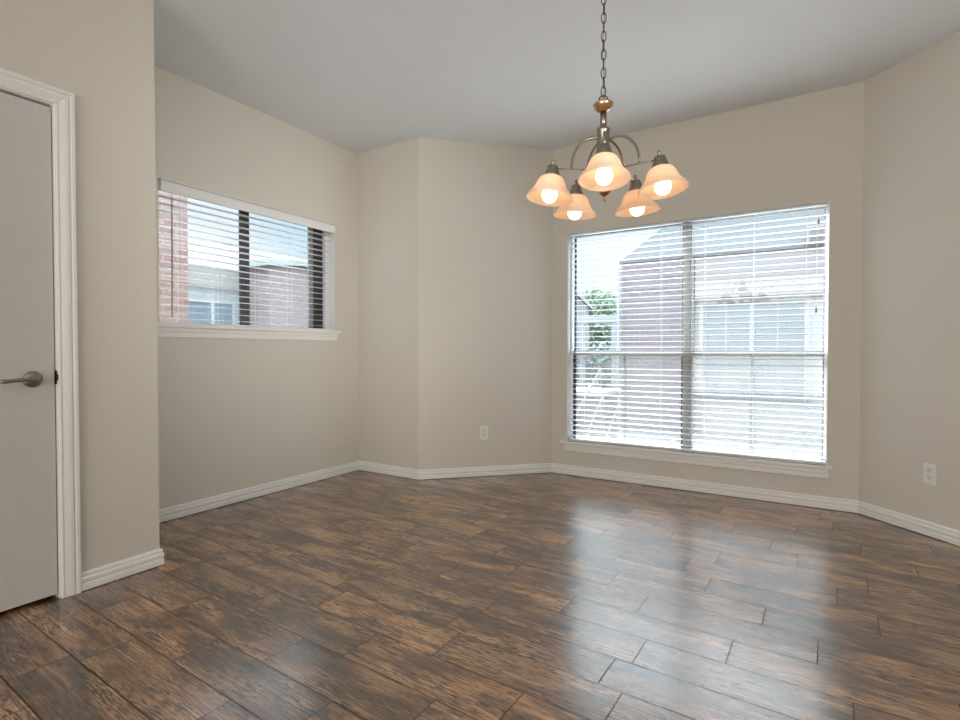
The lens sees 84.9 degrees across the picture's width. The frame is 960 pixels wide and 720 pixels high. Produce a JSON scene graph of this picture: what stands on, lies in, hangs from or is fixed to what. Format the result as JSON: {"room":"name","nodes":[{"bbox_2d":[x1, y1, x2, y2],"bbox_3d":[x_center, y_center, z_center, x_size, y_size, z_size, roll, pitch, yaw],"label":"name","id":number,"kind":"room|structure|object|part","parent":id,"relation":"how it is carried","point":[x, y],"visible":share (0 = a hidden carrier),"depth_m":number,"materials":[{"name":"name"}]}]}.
{"room":"empty dining room","nodes":[
{"label":"empty dining room","id":0,"kind":"room"},
{"bbox_2d":[0,0,159,571],"bbox_3d":[-3.112,-0.332,0.156,0.140,2.740,5.665,1,1,32],"label":"wall","id":1,"kind":"structure","parent":0,"point":[101,52],"depth_m":2.36,"materials":[{"name":"beige paint"}]},
{"bbox_2d":[0,91,57,611],"bbox_3d":[-1.971,-0.025,1.863,0.090,2.030,0.762,1,1,32],"label":"door","id":2,"kind":"structure","parent":1,"relation":"in","point":[28,515],"depth_m":2.11,"materials":[{"name":"paint"}]},
{"bbox_3d":[-1.808,0.079,2.066,0.027,0.024,0.133,1,1,32],"label":"lever","id":3,"kind":"part","parent":2,"relation":"part of","materials":[{"name":"silver metal"}]},
{"bbox_3d":[-1.799,0.079,2.119,0.040,0.066,0.066,1,1,32],"label":"handle","id":4,"kind":"part","parent":2,"relation":"part of","materials":[{"name":"silver metal"}]},
{"bbox_2d":[0,68,81,597],"bbox_3d":[-2.023,-0.057,1.893,0.161,2.128,0.915,1,1,32],"label":"trim","id":5,"kind":"structure","parent":1,"relation":"attached to","point":[61,102],"depth_m":2.20,"materials":[{"name":"white paint"}]},
{"bbox_3d":[-1.776,0.072,2.195,0.039,0.056,0.009,0,1,22],"label":"strike plate","id":6,"kind":"part","parent":5,"relation":"part of","materials":[{"name":"metal"}]},
{"bbox_2d":[81,548,163,590],"bbox_3d":[-1.631,0.955,2.410,0.014,0.078,0.344,1,1,32],"label":"baseboard","id":7,"kind":"structure","parent":1,"relation":"attached to","point":[91,578],"depth_m":2.39,"materials":[{"name":"white paint"}]},
{"bbox_2d":[154,65,358,508],"bbox_3d":[-1.646,-0.396,3.752,0.140,2.740,2.269,1,1,32],"label":"wall","id":8,"kind":"structure","parent":0,"point":[234,414],"depth_m":3.69,"materials":[{"name":"beige paint"}]},
{"bbox_2d":[157,178,340,340],"bbox_3d":[-1.612,-0.626,3.768,0.174,0.955,1.470,1,1,32],"label":"window","id":9,"kind":"structure","parent":8,"relation":"in","point":[163,329],"depth_m":3.90,"materials":[{"name":"metal"}]},
{"bbox_3d":[-1.688,-0.656,3.758,0.040,0.826,0.077,1,1,32],"label":"sliding sash","id":10,"kind":"part","parent":9,"relation":"part of","materials":[{"name":"metal"}]},
{"bbox_2d":[158,178,334,329],"bbox_3d":[-1.586,-0.667,3.754,0.101,0.870,1.375,1,1,32],"label":"window blind","id":11,"kind":"object","parent":9,"relation":"attached to","point":[166,185],"visible":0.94,"depth_m":3.60,"materials":[{"name":"white plastic"}]},
{"bbox_3d":[-1.891,-0.657,3.307,0.054,0.844,0.001,1,1,32],"label":"ladder cord","id":12,"kind":"part","parent":11,"relation":"part of","materials":[{"name":"white fabric"}]},
{"bbox_3d":[-1.750,-0.661,3.533,0.054,0.844,0.001,1,1,32],"label":"ladder cord","id":13,"kind":"part","parent":11,"relation":"part of","materials":[{"name":"white fabric"}]},
{"bbox_3d":[-1.604,-0.240,3.774,0.050,0.012,1.373,1,1,32],"label":"rail","id":14,"kind":"part","parent":11,"relation":"part of","materials":[{"name":"white plastic"}]},
{"bbox_3d":[-1.601,-0.666,3.771,0.054,0.844,0.001,1,1,32],"label":"ladder cord","id":15,"kind":"part","parent":11,"relation":"part of","materials":[{"name":"white fabric"}]},
{"bbox_3d":[-1.455,-0.670,4.005,0.054,0.844,0.001,1,1,32],"label":"ladder cord","id":16,"kind":"part","parent":11,"relation":"part of","materials":[{"name":"white fabric"}]},
{"bbox_3d":[-1.589,-0.220,3.761,0.120,0.022,1.470,1,1,32],"label":"sill","id":17,"kind":"part","parent":9,"relation":"part of","materials":[{"name":"white paint"}]},
{"bbox_3d":[-1.382,-0.665,4.278,0.014,0.826,0.049,1,1,32],"label":"screen frame","id":18,"kind":"part","parent":9,"relation":"part of","materials":[{"name":"grey metal"}]},
{"bbox_2d":[159,461,358,522],"bbox_3d":[-1.580,0.932,3.734,0.014,0.078,1.989,1,1,32],"label":"baseboard","id":19,"kind":"structure","parent":8,"relation":"attached to","point":[177,511],"depth_m":3.68,"materials":[{"name":"white paint"}]},
{"bbox_2d":[357,138,418,469],"bbox_3d":[-0.799,-0.409,4.478,0.809,2.740,0.140,1,1,32],"label":"wall","id":20,"kind":"structure","parent":0,"point":[387,176],"depth_m":4.37,"materials":[{"name":"beige paint"}]},
{"bbox_2d":[359,461,418,479],"bbox_3d":[-0.778,0.920,4.397,0.675,0.078,0.014,1,1,32],"label":"baseboard","id":21,"kind":"structure","parent":20,"relation":"attached to","point":[364,466],"depth_m":4.38,"materials":[{"name":"white paint"}]},
{"bbox_2d":[0,470,959,719],"bbox_3d":[-0.687,1.110,0.371,6.469,0.150,8.665,1,1,32],"label":"floor","id":22,"kind":"structure","parent":0,"point":[358,594],"depth_m":2.07,"materials":[{"name":"brown wood"}]},
{"bbox_2d":[418,137,552,479],"bbox_3d":[0.073,-0.408,4.408,1.195,2.740,0.140,0,1,-13],"label":"wall","id":23,"kind":"structure","parent":0,"point":[485,249],"depth_m":4.33,"materials":[{"name":"beige paint"}]},
{"bbox_2d":[480,426,487,439],"bbox_3d":[0.033,0.602,4.340,0.072,0.117,0.008,0,1,-13],"label":"wall outlet","id":24,"kind":"object","parent":23,"relation":"attached to","point":[483,429],"visible":1,"depth_m":4.34,"materials":[{"name":"plastic"}]},
{"bbox_2d":[418,463,551,479],"bbox_3d":[0.060,0.921,4.349,1.143,0.078,0.014,0,1,-13],"label":"baseboard","id":25,"kind":"structure","parent":23,"relation":"attached to","point":[423,474],"depth_m":4.34,"materials":[{"name":"white paint"}]},
{"bbox_2d":[154,0,959,153],"bbox_3d":[-0.681,-1.780,0.344,5.394,0.150,8.638,1,1,32],"label":"ceiling","id":26,"kind":"structure","parent":0,"point":[357,76],"depth_m":3.02,"materials":[{"name":"paint"}]},
{"bbox_2d":[526,0,689,219],"bbox_3d":[0.449,-1.143,1.875,0.557,1.176,0.537,0,1,14],"label":"chandelier","id":27,"kind":"object","parent":26,"relation":"hanging from","point":[604,173],"visible":1,"depth_m":1.86,"materials":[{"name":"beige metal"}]},
{"bbox_3d":[0.251,-0.609,1.890,0.055,0.085,0.056,1,-2,-4],"label":"light bulb","id":28,"kind":"part","parent":27,"relation":"part of","materials":[{"name":"white glass"}]},
{"bbox_3d":[0.250,-0.618,1.890,0.168,0.092,0.169,1,-2,-4],"label":"lamp shade","id":29,"kind":"part","parent":27,"relation":"part of","materials":[{"name":"pink glass"}]},
{"bbox_3d":[0.353,-0.690,1.899,0.147,0.006,0.006,1,-2,-4],"label":"arm","id":30,"kind":"part","parent":27,"relation":"part of","materials":[{"name":"silver metal"}]},
{"bbox_3d":[0.378,-0.612,2.094,0.169,0.092,0.168,1,-2,-22],"label":"lamp shade","id":31,"kind":"part","parent":27,"relation":"part of","materials":[{"name":"pink glass"}]},
{"bbox_3d":[0.378,-0.602,2.092,0.056,0.085,0.055,1,-2,-22],"label":"light bulb","id":32,"kind":"part","parent":27,"relation":"part of","materials":[{"name":"white glass"}]},
{"bbox_3d":[0.448,-0.870,1.904,0.023,0.064,0.023,1,1,32],"label":"stem","id":33,"kind":"part","parent":27,"relation":"part of","materials":[{"name":"silver metal"}]},
{"bbox_3d":[0.448,-1.323,1.896,0.010,0.760,0.010,1,1,32],"label":"power cord","id":34,"kind":"part","parent":27,"relation":"part of","materials":[{"name":"metal"}]},
{"bbox_3d":[0.448,-1.336,1.896,0.016,0.769,0.016,-1,1,-38],"label":"chain","id":35,"kind":"part","parent":27,"relation":"part of","materials":[{"name":"metal"}]},
{"bbox_3d":[0.404,-0.612,1.707,0.056,0.085,0.055,0,-2,14],"label":"light bulb","id":36,"kind":"part","parent":27,"relation":"part of","materials":[{"name":"white glass"}]},
{"bbox_3d":[0.404,-0.622,1.706,0.169,0.092,0.168,0,-2,14],"label":"lamp shade","id":37,"kind":"part","parent":27,"relation":"part of","materials":[{"name":"pink glass"}]},
{"bbox_3d":[0.609,-0.601,2.034,0.055,0.085,0.056,2,-2,-40],"label":"light bulb","id":38,"kind":"part","parent":27,"relation":"part of","materials":[{"name":"white glass"}]},
{"bbox_3d":[0.611,-0.611,2.035,0.168,0.092,0.169,2,-2,-40],"label":"lamp shade","id":39,"kind":"part","parent":27,"relation":"part of","materials":[{"name":"pink glass"}]},
{"bbox_3d":[0.540,-0.689,1.852,0.147,0.006,0.006,0,-2,32],"label":"arm","id":40,"kind":"part","parent":27,"relation":"part of"},
{"bbox_3d":[0.625,-0.607,1.796,0.055,0.085,0.056,0,-2,32],"label":"light bulb","id":41,"kind":"part","parent":27,"relation":"part of","materials":[{"name":"white glass"}]},
{"bbox_3d":[0.627,-0.617,1.795,0.168,0.092,0.169,0,-2,32],"label":"lamp shade","id":42,"kind":"part","parent":27,"relation":"part of","materials":[{"name":"pink glass"}]},
{"bbox_2d":[552,82,863,511],"bbox_3d":[1.557,-0.400,3.958,2.249,2.740,0.140,1,1,32],"label":"wall","id":43,"kind":"structure","parent":0,"point":[806,148],"depth_m":3.61,"materials":[{"name":"beige paint"}]},
{"bbox_2d":[559,201,832,478],"bbox_3d":[1.521,-0.139,3.963,1.909,1.816,0.174,1,1,32],"label":"window","id":44,"kind":"structure","parent":43,"relation":"in","point":[816,470],"depth_m":3.97,"materials":[{"name":"grey metal"}]},
{"bbox_3d":[1.179,-0.055,4.246,0.883,0.040,0.052,1,1,32],"label":"meeting rail","id":45,"kind":"part","parent":44,"relation":"part of","materials":[{"name":"grey metal"}]},
{"bbox_3d":[1.173,0.306,4.242,0.883,0.721,0.023,1,1,32],"label":"sash","id":46,"kind":"part","parent":44,"relation":"part of","materials":[{"name":"metal"}]},
{"bbox_3d":[1.178,0.656,4.245,0.851,0.021,0.023,1,1,32],"label":"rail","id":47,"kind":"part","parent":44,"relation":"part of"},
{"bbox_3d":[1.186,-0.550,4.249,0.883,0.991,0.022,1,1,32],"label":"sash","id":48,"kind":"part","parent":44,"relation":"part of","materials":[{"name":"metal"}]},
{"bbox_3d":[1.507,0.694,3.955,1.909,0.022,0.120,1,1,32],"label":"sill","id":49,"kind":"part","parent":44,"relation":"part of","materials":[{"name":"white paint"}]},
{"bbox_2d":[568,202,828,463],"bbox_3d":[1.525,-0.181,3.945,1.812,1.726,0.069,1,1,32],"label":"window blind","id":50,"kind":"object","parent":44,"relation":"attached to","point":[825,203],"visible":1,"depth_m":3.86,"materials":[{"name":"white plastic"}]},
{"bbox_3d":[0.863,-0.188,4.365,0.001,1.701,0.054,1,1,32],"label":"ladder cord","id":51,"kind":"part","parent":50,"relation":"part of","materials":[{"name":"white fabric"}]},
{"bbox_3d":[1.123,-0.185,4.202,0.001,1.701,0.054,1,1,32],"label":"ladder cord","id":52,"kind":"part","parent":50,"relation":"part of","materials":[{"name":"white fabric"}]},
{"bbox_3d":[1.391,-0.182,4.036,0.001,1.701,0.054,1,1,32],"label":"ladder cord","id":53,"kind":"part","parent":50,"relation":"part of","materials":[{"name":"white fabric"}]},
{"bbox_3d":[1.528,0.674,3.966,1.812,0.012,0.050,1,1,32],"label":"rail","id":54,"kind":"part","parent":50,"relation":"part of","materials":[{"name":"white plastic"}]},
{"bbox_3d":[1.657,-0.179,3.870,0.001,1.701,0.054,1,1,32],"label":"ladder cord","id":55,"kind":"part","parent":50,"relation":"part of","materials":[{"name":"white fabric"}]},
{"bbox_3d":[1.927,-0.176,3.701,0.001,1.701,0.054,1,1,32],"label":"ladder cord","id":56,"kind":"part","parent":50,"relation":"part of","materials":[{"name":"white fabric"}]},
{"bbox_3d":[2.194,-0.173,3.535,0.001,1.701,0.054,1,1,32],"label":"ladder cord","id":57,"kind":"part","parent":50,"relation":"part of","materials":[{"name":"white fabric"}]},
{"bbox_3d":[1.950,0.315,3.758,0.856,0.721,0.023,1,1,32],"label":"sash","id":58,"kind":"part","parent":44,"relation":"part of","materials":[{"name":"grey metal"}]},
{"bbox_3d":[1.957,-0.046,3.762,0.856,0.040,0.052,1,1,32],"label":"meeting rail","id":59,"kind":"part","parent":44,"relation":"part of","materials":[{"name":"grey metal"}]},
{"bbox_3d":[1.956,0.665,3.760,0.824,0.021,0.023,1,1,32],"label":"rail","id":60,"kind":"part","parent":44,"relation":"part of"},
{"bbox_3d":[1.964,-0.542,3.764,0.856,0.991,0.022,1,1,32],"label":"sash","id":61,"kind":"part","parent":44,"relation":"part of","materials":[{"name":"grey metal"}]},
{"bbox_2d":[552,463,857,512],"bbox_3d":[1.516,0.928,3.916,2.132,0.078,0.014,1,1,32],"label":"baseboard","id":62,"kind":"structure","parent":43,"relation":"attached to","point":[824,502],"depth_m":3.79,"materials":[{"name":"white paint"}]},
{"bbox_2d":[859,31,959,530],"bbox_3d":[2.615,-0.379,2.825,0.140,2.740,1.195,0,1,-13],"label":"wall","id":63,"kind":"structure","parent":0,"point":[910,378],"depth_m":3.03,"materials":[{"name":"beige paint"}]},
{"bbox_2d":[858,501,959,545],"bbox_3d":[2.547,0.948,2.800,0.014,0.078,1.143,0,1,-13],"label":"baseboard","id":64,"kind":"structure","parent":63,"relation":"attached to","point":[934,530],"depth_m":3.03,"materials":[{"name":"white paint"}]},
{"bbox_2d":[923,462,936,485],"bbox_3d":[2.517,0.637,2.937,0.008,0.117,0.072,0,1,-13],"label":"wall outlet","id":65,"kind":"object","parent":63,"relation":"attached to","point":[929,470],"visible":1,"depth_m":2.93,"materials":[{"name":"plastic"}]},
{"bbox_2d":[926,467,932,472],"bbox_3d":[2.515,0.616,2.936,0.003,0.027,0.033,0,1,-13],"label":"receptacle","id":66,"kind":"object","parent":65,"relation":"attached to","point":[928,469],"depth_m":2.93,"materials":[{"name":"plastic"}]},
{"bbox_2d":[926,475,932,479],"bbox_3d":[2.515,0.657,2.937,0.003,0.027,0.033,0,1,-13],"label":"receptacle","id":67,"kind":"object","parent":65,"relation":"attached to","point":[928,477],"depth_m":2.93,"materials":[{"name":"plastic"}]},
{"label":"outside","id":68,"kind":"structure","parent":0,"visible":0},
{"bbox_2d":[589,375,821,456],"bbox_3d":[10.574,1.337,17.003,80.000,0.300,80.000,1,1,32],"label":"ground","id":69,"kind":"structure","parent":68,"point":[717,439],"depth_m":8.52,"materials":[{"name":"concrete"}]},
{"bbox_2d":[158,190,188,322],"bbox_3d":[-3.574,-0.587,4.372,1.600,4.000,1.400,1,1,32],"label":"brick wing","id":70,"kind":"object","parent":69,"relation":"on","point":[185,314],"visible":0.02,"depth_m":4.44},
{"bbox_2d":[188,239,307,327],"bbox_3d":[-6.885,-0.909,13.994,8.300,4.300,10.100,1,1,32],"label":"house","id":71,"kind":"structure","parent":69,"relation":"on","point":[266,320],"depth_m":10.75,"materials":[{"name":"brick"}]},
{"bbox_3d":[-5.351,-0.433,10.278,0.010,1.380,1.060,1,1,32],"label":"pane","id":72,"kind":"part","parent":71,"relation":"part of","materials":[{"name":"glass"}]},
{"bbox_3d":[-4.048,-1.945,11.531,0.900,0.360,2.150,1,1,32],"label":"rake trim","id":73,"kind":"part","parent":71,"relation":"part of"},
{"bbox_2d":[577,291,591,387],"bbox_3d":[1.802,-0.951,17.699,3.850,4.250,4.250,0,1,12],"label":"house","id":74,"kind":"structure","parent":69,"relation":"on","point":[580,313],"depth_m":15.43,"materials":[{"name":"white"}]},
{"bbox_2d":[577,316,616,388],"bbox_3d":[2.385,0.111,12.892,2.020,2.300,0.120,1,1,32],"label":"frame","id":75,"kind":"object","parent":69,"relation":"on","point":[587,320],"visible":0.4,"depth_m":12.54,"materials":[{"name":"white wood"}]},
{"bbox_3d":[2.503,0.187,12.819,0.120,2.150,0.110,1,1,32],"label":"post","id":76,"kind":"part","parent":75,"relation":"part of","materials":[{"name":"white wood"}]},
{"bbox_3d":[3.174,0.194,12.402,0.120,2.150,0.110,1,1,32],"label":"post","id":77,"kind":"part","parent":75,"relation":"part of","materials":[{"name":"white wood"}]},
{"bbox_2d":[576,369,619,437],"bbox_3d":[1.565,0.722,7.866,1.355,1.257,1.116,1,1,32],"label":"stair","id":78,"kind":"structure","parent":69,"relation":"on","point":[595,392],"depth_m":7.63,"materials":[{"name":"grey"}]},
{"bbox_3d":[1.498,0.732,7.299,0.392,1.257,0.032,0,1,24],"label":"handrail","id":79,"kind":"part","parent":78,"relation":"part of","materials":[{"name":"white metal"}]},
{"bbox_3d":[1.624,0.917,7.353,0.240,0.886,0.030,0,1,13],"label":"handrail","id":80,"kind":"part","parent":78,"relation":"part of","materials":[{"name":"white metal"}]},
{"bbox_3d":[1.791,0.991,7.150,0.210,0.746,0.032,1,1,32],"label":"handrail","id":81,"kind":"part","parent":78,"relation":"part of","materials":[{"name":"white"}]},
{"bbox_2d":[577,341,620,387],"bbox_3d":[3.194,0.374,13.862,1.961,1.755,1.151,1,1,32],"label":"shrub","id":82,"kind":"object","parent":69,"relation":"on","point":[589,359],"visible":0.42,"depth_m":13.59,"materials":[{"name":"green plant"}]},
{"bbox_2d":[581,287,620,350],"bbox_3d":[4.636,-0.835,19.844,2.211,3.948,1.469,1,1,32],"label":"tree","id":83,"kind":"object","parent":69,"relation":"on","point":[600,309],"visible":0.4,"depth_m":19.67,"materials":[{"name":"green plant"}]},
{"bbox_2d":[616,209,825,441],"bbox_3d":[9.049,-2.425,10.418,10.500,7.459,7.475,1,1,32],"label":"house","id":84,"kind":"structure","parent":69,"relation":"on","point":[718,336],"depth_m":9.18,"materials":[{"name":"brick"}]},
{"bbox_3d":[4.668,-0.195,9.024,1.540,1.610,0.010,1,1,32],"label":"pane","id":85,"kind":"part","parent":84,"relation":"part of","materials":[{"name":"glass"}]},
{"bbox_2d":[807,224,823,244],"bbox_3d":[5.358,-1.998,8.340,0.280,0.300,0.033,1,1,32],"label":"window blind","id":86,"kind":"object","parent":84,"relation":"attached to","point":[819,231],"depth_m":8.37,"materials":[{"name":"white plastic"}]},
{"bbox_2d":[810,229,823,241],"bbox_3d":[5.598,-1.990,8.726,0.240,0.250,0.810,1,1,32],"label":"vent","id":87,"kind":"object","parent":84,"relation":"attached to","point":[819,231],"depth_m":8.38,"materials":[{"name":"white"}]}
]}

